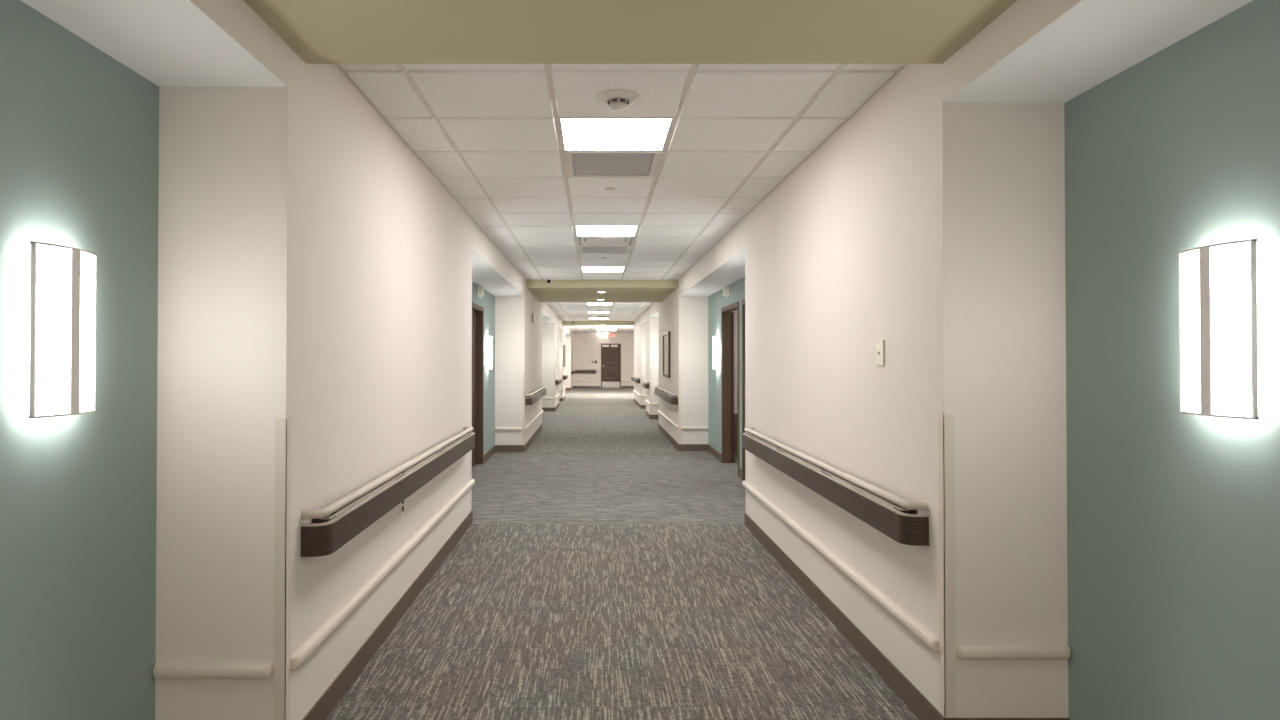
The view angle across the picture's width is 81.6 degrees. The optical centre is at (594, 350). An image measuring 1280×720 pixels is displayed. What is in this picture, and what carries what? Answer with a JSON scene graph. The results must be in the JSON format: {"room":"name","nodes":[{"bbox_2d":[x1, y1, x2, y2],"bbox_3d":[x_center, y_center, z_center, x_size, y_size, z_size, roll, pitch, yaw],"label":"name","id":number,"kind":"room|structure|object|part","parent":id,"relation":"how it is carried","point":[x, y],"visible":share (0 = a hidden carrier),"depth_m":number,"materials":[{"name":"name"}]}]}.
{"room":"hospital interior","nodes":[
{"label":"hospital interior","id":0,"kind":"room"},
{"bbox_2d":[0,0,494,719],"bbox_3d":[-1.570,0.391,17.047,0.100,2.436,35.900,0,-1,0],"label":"wall","id":1,"kind":"structure","parent":0,"point":[79,127],"depth_m":2.19,"materials":[{"name":"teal paint"}]},
{"bbox_2d":[17,241,96,417],"bbox_3d":[-1.481,-0.052,2.056,0.078,0.464,0.240,0,-1,0],"label":"wall sconce","id":2,"kind":"object","parent":1,"relation":"attached to","point":[56,330],"visible":1,"depth_m":2.00,"materials":[{"name":"white glass"}]},
{"bbox_2d":[472,302,483,466],"bbox_3d":[-1.570,0.471,9.456,0.124,2.115,1.140,0,-1,0],"label":"door","id":3,"kind":"structure","parent":1,"relation":"in","point":[477,311],"depth_m":9.96,"materials":[{"name":"brown wood"}]},
{"bbox_2d":[478,286,483,296],"bbox_3d":[-1.495,-0.768,9.714,0.050,0.130,0.270,0,-1,0],"label":"light","id":4,"kind":"object","parent":1,"relation":"attached to","point":[480,289],"visible":1,"depth_m":9.61,"materials":[{"name":"white plastic"}]},
{"bbox_2d":[486,336,492,368],"bbox_3d":[-1.481,0.035,10.420,0.078,0.464,0.240,0,-1,0],"label":"wall sconce","id":5,"kind":"object","parent":1,"relation":"attached to","point":[489,339],"visible":1,"depth_m":10.31,"materials":[{"name":"white glass"}]},
{"bbox_2d":[21,0,571,719],"bbox_3d":[-1.296,0.259,17.048,0.448,2.700,35.900,0,-1,0],"label":"wall","id":6,"kind":"structure","parent":0,"point":[314,272],"depth_m":2.58,"materials":[{"name":"white paint"}]},
{"bbox_2d":[153,662,272,678],"bbox_3d":[-1.317,1.105,2.545,0.406,0.052,0.030,0,-1,0],"label":"rail","id":7,"kind":"object","parent":6,"relation":"attached to","point":[162,670],"visible":1,"depth_m":2.53,"materials":[{"name":"beige"}]},
{"bbox_2d":[274,418,290,719],"bbox_3d":[-1.090,0.793,2.581,0.040,1.112,0.040,0,-1,0],"label":"trim","id":8,"kind":"structure","parent":6,"relation":"attached to","point":[282,511],"depth_m":2.56,"materials":[{"name":"beige"}]},
{"bbox_2d":[290,479,474,669],"bbox_3d":[-1.057,1.125,4.526,0.030,0.052,3.845,0,-1,0],"label":"rail","id":9,"kind":"object","parent":6,"relation":"attached to","point":[323,633],"visible":1,"depth_m":3.36,"materials":[{"name":"beige"}]},
{"bbox_2d":[301,426,474,556],"bbox_3d":[-1.022,0.688,4.381,0.100,0.165,3.369,0,-1,0],"label":"handrail","id":10,"kind":"object","parent":6,"relation":"attached to","point":[328,532],"visible":1,"depth_m":3.25,"materials":[{"name":"brown plastic"}]},
{"bbox_2d":[400,501,403,516],"bbox_3d":[-1.067,0.858,4.101,0.009,0.114,0.080,0,-1,0],"label":"wall socket","id":11,"kind":"object","parent":6,"relation":"attached to","point":[402,502],"visible":0.68,"depth_m":4.08,"materials":[{"name":"white plastic"}]},
{"bbox_2d":[302,387,571,719],"bbox_3d":[-1.292,1.556,17.035,0.456,0.106,35.900,0,-1,0],"label":"baseboard","id":12,"kind":"structure","parent":6,"relation":"attached to","point":[334,693],"depth_m":3.83,"materials":[{"name":"brown plastic"}]},
{"bbox_2d":[471,382,471,510],"bbox_3d":[-1.090,0.833,6.408,0.040,1.112,0.040,0,-1,0],"label":"trim","id":13,"kind":"structure","parent":6,"relation":"attached to","point":[471,382],"depth_m":6.41,"materials":[{"name":"beige"}]},
{"bbox_2d":[495,427,521,430],"bbox_3d":[-1.317,1.196,11.223,0.406,0.052,0.030,0,-1,0],"label":"rail","id":14,"kind":"object","parent":6,"relation":"attached to","point":[496,428],"visible":1,"depth_m":11.21,"materials":[{"name":"beige plastic"}]},
{"bbox_2d":[522,372,524,444],"bbox_3d":[-1.090,0.884,11.259,0.040,1.112,0.040,0,-1,0],"label":"trim","id":15,"kind":"structure","parent":6,"relation":"attached to","point":[523,373],"depth_m":11.24,"materials":[{"name":"beige"}]},
{"bbox_2d":[525,410,542,429],"bbox_3d":[-1.057,1.216,13.133,0.030,0.052,3.710,0,-1,0],"label":"rail","id":16,"kind":"object","parent":6,"relation":"attached to","point":[531,422],"visible":1,"depth_m":12.56,"materials":[{"name":"beige plastic"}]},
{"bbox_2d":[525,386,545,404],"bbox_3d":[-1.022,0.779,13.118,0.100,0.165,3.474,0,-1,0],"label":"handrail","id":17,"kind":"object","parent":6,"relation":"attached to","point":[530,399],"visible":1,"depth_m":12.09,"materials":[{"name":"brown wood"}]},
{"bbox_2d":[553,366,554,406],"bbox_3d":[-1.090,0.974,19.809,0.040,1.112,0.040,0,-1,0],"label":"trim","id":18,"kind":"structure","parent":6,"relation":"attached to","point":[554,366],"depth_m":19.79,"materials":[{"name":"beige"}]},
{"bbox_2d":[555,377,561,384],"bbox_3d":[-1.022,0.861,20.967,0.100,0.165,2.074,0,-1,0],"label":"handrail","id":19,"kind":"object","parent":6,"relation":"attached to","point":[558,381],"visible":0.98,"depth_m":20.04,"materials":[{"name":"brown wood"}]},
{"bbox_2d":[561,364,562,397],"bbox_3d":[-1.090,1.022,24.408,0.040,1.112,0.040,0,-1,0],"label":"trim","id":20,"kind":"structure","parent":6,"relation":"attached to","point":[561,364],"depth_m":24.39,"materials":[{"name":"beige"}]},
{"bbox_2d":[563,345,564,366],"bbox_3d":[-1.054,0.192,25.499,0.035,0.750,1.000,0,-1,0],"label":"framed picture","id":21,"kind":"object","parent":6,"relation":"attached to","point":[563,345],"visible":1,"depth_m":25.08,"materials":[{"name":"brown wood"}]},
{"bbox_2d":[562,321,633,325],"bbox_3d":[0.108,-0.918,24.586,2.361,0.169,0.750,0,-1,0],"label":"ceiling","id":22,"kind":"structure","parent":0,"point":[564,323],"depth_m":24.21,"materials":[{"name":"beige paint"}]},
{"bbox_2d":[546,302,653,320],"bbox_3d":[0.108,-1.047,19.362,2.361,0.080,9.700,0,-1,0],"label":"ceiling","id":23,"kind":"structure","parent":0,"point":[566,311],"depth_m":18.85,"materials":[{"name":"tile"}]},
{"bbox_2d":[587,303,612,304],"bbox_3d":[0.108,-1.053,16.662,0.586,0.026,0.586,0,-1,0],"label":"recessed light","id":24,"kind":"object","parent":23,"relation":"in","point":[587,303],"visible":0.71,"depth_m":16.66,"materials":[{"name":"white plastic"}]},
{"bbox_2d":[567,325,633,331],"bbox_3d":[0.689,-0.936,29.986,3.522,0.080,10.050,0,-1,0],"label":"ceiling","id":25,"kind":"structure","parent":0,"point":[572,328],"depth_m":31.42,"materials":[{"name":"tile"}]},
{"bbox_2d":[597,326,616,329],"bbox_3d":[0.440,-0.845,28.410,0.760,0.135,0.800,0,-1,0],"label":"lamp","id":26,"kind":"object","parent":25,"relation":"attached to","point":[598,327],"visible":0.99,"depth_m":28.02,"materials":[{"name":"white plastic"}]},
{"bbox_2d":[526,279,677,301],"bbox_3d":[0.108,-1.040,12.987,2.361,0.169,3.050,0,-1,0],"label":"ceiling","id":27,"kind":"structure","parent":0,"point":[581,290],"depth_m":11.96,"materials":[{"name":"beige paint"}]},
{"bbox_2d":[572,332,633,385],"bbox_3d":[0.425,0.447,35.072,4.250,2.700,0.150,0,-1,0],"label":"wall","id":28,"kind":"structure","parent":0,"point":[583,354],"depth_m":35.00,"materials":[{"name":"white paint"}]},
{"bbox_2d":[575,370,595,372],"bbox_3d":[-0.450,1.009,34.941,1.024,0.162,0.100,0,-1,0],"label":"handrail","id":29,"kind":"object","parent":28,"relation":"attached to","point":[576,371],"visible":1,"depth_m":34.89,"materials":[{"name":"brown wood"}]},
{"bbox_3d":[-0.450,1.035,34.941,1.024,0.110,0.100,0,-1,0],"label":"crash panel","id":30,"kind":"part","parent":29,"relation":"part of","materials":[{"name":"brown plastic"}]},
{"bbox_2d":[572,386,633,387],"bbox_3d":[0.689,1.743,34.980,3.522,0.106,0.008,0,-1,0],"label":"baseboard","id":31,"kind":"structure","parent":28,"relation":"attached to","point":[572,386],"depth_m":34.98,"materials":[{"name":"brown plastic"}]},
{"bbox_2d":[598,333,607,336],"bbox_3d":[0.360,-0.724,34.959,0.480,0.200,0.100,0,-1,0],"label":"lamp","id":32,"kind":"object","parent":28,"relation":"attached to","point":[599,334],"visible":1,"depth_m":34.91,"materials":[{"name":"white plastic"}]},
{"bbox_2d":[601,344,620,387],"bbox_3d":[0.755,0.741,34.944,0.950,2.110,0.100,0,-1,0],"label":"door","id":33,"kind":"structure","parent":28,"relation":"in","point":[610,353],"depth_m":34.98,"materials":[{"name":"brown wood"}]},
{"bbox_3d":[0.755,0.631,34.968,0.530,1.406,0.014,0,-1,0],"label":"panel moulding","id":34,"kind":"part","parent":33,"relation":"part of","materials":[{"name":"brown wood"}]},
{"bbox_3d":[0.755,1.626,34.962,0.830,0.280,0.006,0,-1,0],"label":"kick plate","id":35,"kind":"part","parent":33,"relation":"part of","materials":[{"name":"metal"}]},
{"bbox_2d":[609,333,615,337],"bbox_3d":[0.810,-0.689,34.977,0.335,0.230,0.065,0,-1,0],"label":"exit sign","id":36,"kind":"object","parent":28,"relation":"attached to","point":[611,335],"visible":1,"depth_m":34.95,"materials":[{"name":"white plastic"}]},
{"bbox_2d":[336,64,906,279],"bbox_3d":[0.108,-1.176,7.104,2.361,0.080,8.717,0,-1,0],"label":"ceiling","id":37,"kind":"structure","parent":0,"point":[490,134],"depth_m":4.10,"materials":[{"name":"tile"}]},
{"bbox_2d":[581,267,624,271],"bbox_3d":[0.108,-1.121,10.137,0.586,0.026,0.586,0,-1,0],"label":"recessed light","id":38,"kind":"object","parent":37,"relation":"in","point":[584,269],"visible":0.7,"depth_m":10.18,"materials":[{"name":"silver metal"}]},
{"bbox_2d":[578,246,631,253],"bbox_3d":[0.108,-1.130,8.307,0.586,0.014,0.586,0,-1,0],"label":"ceiling vent","id":39,"kind":"object","parent":37,"relation":"in","point":[582,249],"visible":1,"depth_m":8.32,"materials":[{"name":"silver metal"}]},
{"bbox_3d":[0.108,-1.135,8.307,0.496,0.004,0.546,0,-1,0],"label":"perforated panel","id":40,"kind":"part","parent":39,"relation":"part of","materials":[{"name":"white metal"}]},
{"bbox_2d":[577,236,634,245],"bbox_3d":[0.108,-1.151,7.697,0.586,0.056,0.586,0,-1,0],"label":"ceiling vent","id":41,"kind":"object","parent":37,"relation":"in","point":[585,240],"visible":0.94,"depth_m":7.63,"materials":[{"name":"silver metal"}]},
{"bbox_3d":[0.108,-1.145,7.449,0.436,0.034,0.020,0,-1,0],"label":"slot blade","id":42,"kind":"part","parent":41,"relation":"part of","materials":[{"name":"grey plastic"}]},
{"bbox_2d":[575,225,638,235],"bbox_3d":[0.108,-1.153,7.088,0.586,0.026,0.586,0,-1,0],"label":"recessed light","id":43,"kind":"object","parent":37,"relation":"in","point":[580,230],"visible":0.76,"depth_m":7.06,"materials":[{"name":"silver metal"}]},
{"bbox_2d":[604,188,615,190],"bbox_3d":[0.108,-1.150,5.282,0.082,0.009,0.082,0,-1,0],"label":"sprinkler cover","id":44,"kind":"object","parent":37,"relation":"attached to","point":[606,189],"visible":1,"depth_m":5.27,"materials":[{"name":"grey plastic"}]},
{"bbox_2d":[564,151,662,176],"bbox_3d":[0.108,-1.168,4.647,0.586,0.014,0.586,0,-1,0],"label":"ceiling vent","id":45,"kind":"object","parent":37,"relation":"in","point":[578,163],"visible":0.97,"depth_m":4.64,"materials":[{"name":"silver metal"}]},
{"bbox_2d":[558,117,673,150],"bbox_3d":[0.108,-1.185,4.038,0.586,0.026,0.586,0,-1,0],"label":"recessed light","id":46,"kind":"object","parent":37,"relation":"in","point":[577,133],"visible":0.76,"depth_m":4.01,"materials":[{"name":"white plastic"}]},
{"bbox_2d":[596,89,639,110],"bbox_3d":[0.108,-1.145,3.432,0.204,0.058,0.204,0,-1,0],"label":"smoke detector","id":47,"kind":"object","parent":37,"relation":"attached to","point":[617,99],"visible":1,"depth_m":3.39,"materials":[{"name":"white plastic"}]},
{"bbox_2d":[607,98,629,106],"bbox_3d":[0.108,-1.146,3.432,0.106,0.012,0.106,0,-1,0],"label":"vent","id":48,"kind":"object","parent":47,"relation":"attached to","point":[612,102],"depth_m":3.40,"materials":[{"name":"white plastic"}]},
{"bbox_2d":[326,388,918,719],"bbox_3d":[0.125,1.625,13.884,6.850,0.100,42.600,0,-1,0],"label":"floor","id":49,"kind":"structure","parent":0,"point":[603,569],"depth_m":4.19,"materials":[{"name":"carpet"}]},
{"bbox_2d":[244,0,1016,63],"bbox_3d":[0.108,-1.163,1.204,2.361,0.169,3.083,0,-1,0],"label":"ceiling","id":50,"kind":"structure","parent":0,"point":[317,31],"depth_m":2.45,"materials":[{"name":"beige paint"}]},
{"bbox_2d":[732,310,737,446],"bbox_3d":[2.771,0.295,9.822,1.858,2.476,2.650,0,-1,0],"label":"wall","id":51,"kind":"structure","parent":0,"point":[735,311],"depth_m":11.05,"materials":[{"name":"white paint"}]},
{"bbox_2d":[634,0,1252,717],"bbox_3d":[1.516,0.204,11.799,0.453,2.700,25.400,0,-1,0],"label":"wall","id":52,"kind":"structure","parent":0,"point":[930,224],"depth_m":2.80,"materials":[{"name":"white paint"}]},
{"bbox_2d":[631,375,639,382],"bbox_3d":[1.239,0.879,22.667,0.100,0.165,3.274,0,-1,0],"label":"handrail","id":53,"kind":"object","parent":52,"relation":"attached to","point":[635,379],"visible":0.99,"depth_m":21.72,"materials":[{"name":"plastic"}]},
{"bbox_2d":[640,365,641,404],"bbox_3d":[1.307,0.985,20.909,0.040,1.112,0.040,0,-1,0],"label":"trim","id":54,"kind":"structure","parent":52,"relation":"attached to","point":[640,365],"depth_m":20.91,"materials":[{"name":"beige paint"}]},
{"bbox_2d":[643,380,649,388],"bbox_3d":[1.239,0.830,17.992,0.100,0.165,1.124,0,-1,0],"label":"handrail","id":55,"kind":"object","parent":52,"relation":"attached to","point":[646,385],"visible":1,"depth_m":17.47,"materials":[{"name":"plastic"}]},
{"bbox_3d":[1.239,0.858,17.992,0.100,0.110,1.124,0,-1,0],"label":"crash panel","id":56,"kind":"part","parent":55,"relation":"part of","materials":[{"name":"plastic"}]},
{"bbox_2d":[650,367,651,414],"bbox_3d":[1.307,0.947,17.309,0.040,1.112,0.040,0,-1,0],"label":"trim","id":57,"kind":"structure","parent":52,"relation":"attached to","point":[650,367],"depth_m":17.29,"materials":[{"name":"beige"}]},
{"bbox_2d":[654,386,677,404],"bbox_3d":[1.239,0.780,13.178,0.100,0.165,3.354,0,-1,0],"label":"handrail","id":58,"kind":"object","parent":52,"relation":"attached to","point":[669,397],"visible":1,"depth_m":12.30,"materials":[{"name":"brown wood"}]},
{"bbox_2d":[663,331,669,377],"bbox_3d":[1.272,0.078,13.175,0.035,0.800,1.050,0,-1,0],"label":"framed picture","id":59,"kind":"object","parent":52,"relation":"attached to","point":[666,336],"visible":1,"depth_m":13.19,"materials":[{"name":"brown wood"}]},
{"bbox_2d":[664,335,667,374],"bbox_3d":[1.282,0.078,13.175,0.015,0.700,0.950,0,-1,0],"label":"print","id":60,"kind":"object","parent":59,"relation":"attached to","point":[665,336],"depth_m":13.18},
{"bbox_2d":[657,410,677,428],"bbox_3d":[1.274,1.216,13.198,0.030,0.052,3.580,0,-1,0],"label":"rail","id":61,"kind":"object","parent":52,"relation":"attached to","point":[658,411],"visible":1,"depth_m":12.79,"materials":[{"name":"beige plastic"}]},
{"bbox_2d":[678,372,680,443],"bbox_3d":[1.307,0.885,11.389,0.040,1.112,0.040,0,-1,0],"label":"trim","id":62,"kind":"structure","parent":52,"relation":"attached to","point":[679,373],"depth_m":11.37,"materials":[{"name":"beige"}]},
{"bbox_2d":[682,426,708,429],"bbox_3d":[1.536,1.197,11.353,0.411,0.052,0.030,0,-1,0],"label":"rail","id":63,"kind":"object","parent":52,"relation":"attached to","point":[683,427],"visible":1,"depth_m":11.34,"materials":[{"name":"beige plastic"}]},
{"bbox_2d":[745,383,746,512],"bbox_3d":[1.307,0.832,6.320,0.040,1.112,0.040,0,-1,0],"label":"trim","id":64,"kind":"structure","parent":52,"relation":"attached to","point":[745,383],"depth_m":6.33,"materials":[{"name":"beige"}]},
{"bbox_2d":[742,427,928,545],"bbox_3d":[1.239,0.688,4.441,0.100,0.165,3.169,0,-1,0],"label":"handrail","id":65,"kind":"object","parent":52,"relation":"attached to","point":[901,522],"visible":1,"depth_m":3.46,"materials":[{"name":"brown wood"}]},
{"bbox_2d":[742,481,939,651],"bbox_3d":[1.274,1.126,4.564,0.030,0.052,3.590,0,-1,0],"label":"rail","id":66,"kind":"object","parent":52,"relation":"attached to","point":[924,635],"visible":1,"depth_m":3.55,"materials":[{"name":"beige"}]},
{"bbox_2d":[634,399,1070,719],"bbox_3d":[1.512,1.500,11.789,0.461,0.106,25.408,0,-1,0],"label":"baseboard","id":67,"kind":"structure","parent":52,"relation":"attached to","point":[904,689],"depth_m":3.71,"materials":[{"name":"brown plastic"}]},
{"bbox_2d":[876,340,884,365],"bbox_3d":[1.282,0.013,3.331,0.015,0.116,0.082,0,-1,0],"label":"switch plate","id":68,"kind":"object","parent":52,"relation":"attached to","point":[880,344],"visible":1,"depth_m":3.31,"materials":[{"name":"beige plastic"}]},
{"bbox_2d":[938,414,955,717],"bbox_3d":[1.307,0.795,2.747,0.040,1.112,0.040,0,-1,0],"label":"trim","id":69,"kind":"structure","parent":52,"relation":"attached to","point":[946,433],"depth_m":2.73,"materials":[{"name":"beige"}]},
{"bbox_2d":[956,644,1070,659],"bbox_3d":[1.536,1.106,2.711,0.411,0.052,0.030,0,-1,0],"label":"rail","id":70,"kind":"object","parent":52,"relation":"attached to","point":[963,651],"visible":1,"depth_m":2.70,"materials":[{"name":"beige"}]},
{"bbox_2d":[708,0,1279,719],"bbox_3d":[1.792,0.336,11.797,0.100,2.436,25.400,0,-1,0],"label":"wall","id":71,"kind":"structure","parent":0,"point":[1173,516],"depth_m":2.26,"materials":[{"name":"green paint"}]},
{"bbox_2d":[712,336,718,368],"bbox_3d":[1.703,0.036,10.480,0.078,0.464,0.240,0,-1,0],"label":"wall sconce","id":72,"kind":"object","parent":71,"relation":"attached to","point":[715,340],"visible":1,"depth_m":10.38,"materials":[{"name":"white glass"}]},
{"bbox_2d":[713,337,717,368],"bbox_3d":[1.694,0.036,10.480,0.052,0.452,0.232,0,-1,0],"label":"diffuser","id":73,"kind":"object","parent":72,"relation":"attached to","point":[715,339],"depth_m":10.38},
{"bbox_2d":[723,286,729,296],"bbox_3d":[1.717,-0.768,9.714,0.050,0.130,0.270,0,-1,0],"label":"light","id":74,"kind":"object","parent":71,"relation":"attached to","point":[726,291],"visible":1,"depth_m":9.61,"materials":[{"name":"white plastic"}]},
{"bbox_2d":[721,301,739,476],"bbox_3d":[1.830,0.476,9.929,0.239,2.115,2.016,0,-1,6],"label":"door frame","id":75,"kind":"structure","parent":71,"relation":"in","point":[727,316],"depth_m":10.07,"materials":[{"name":"brown"}]},
{"bbox_2d":[742,299,744,479],"bbox_3d":[1.792,0.458,8.141,0.124,2.115,1.170,0,-1,0],"label":"door","id":76,"kind":"structure","parent":71,"relation":"in","point":[743,300],"depth_m":8.67,"materials":[{"name":"brown"}]},
{"bbox_2d":[1179,239,1269,419],"bbox_3d":[1.703,-0.053,2.019,0.078,0.464,0.240,0,-1,0],"label":"wall sconce","id":77,"kind":"object","parent":71,"relation":"attached to","point":[1224,313],"visible":1,"depth_m":1.97,"materials":[{"name":"white glass"}]}
]}

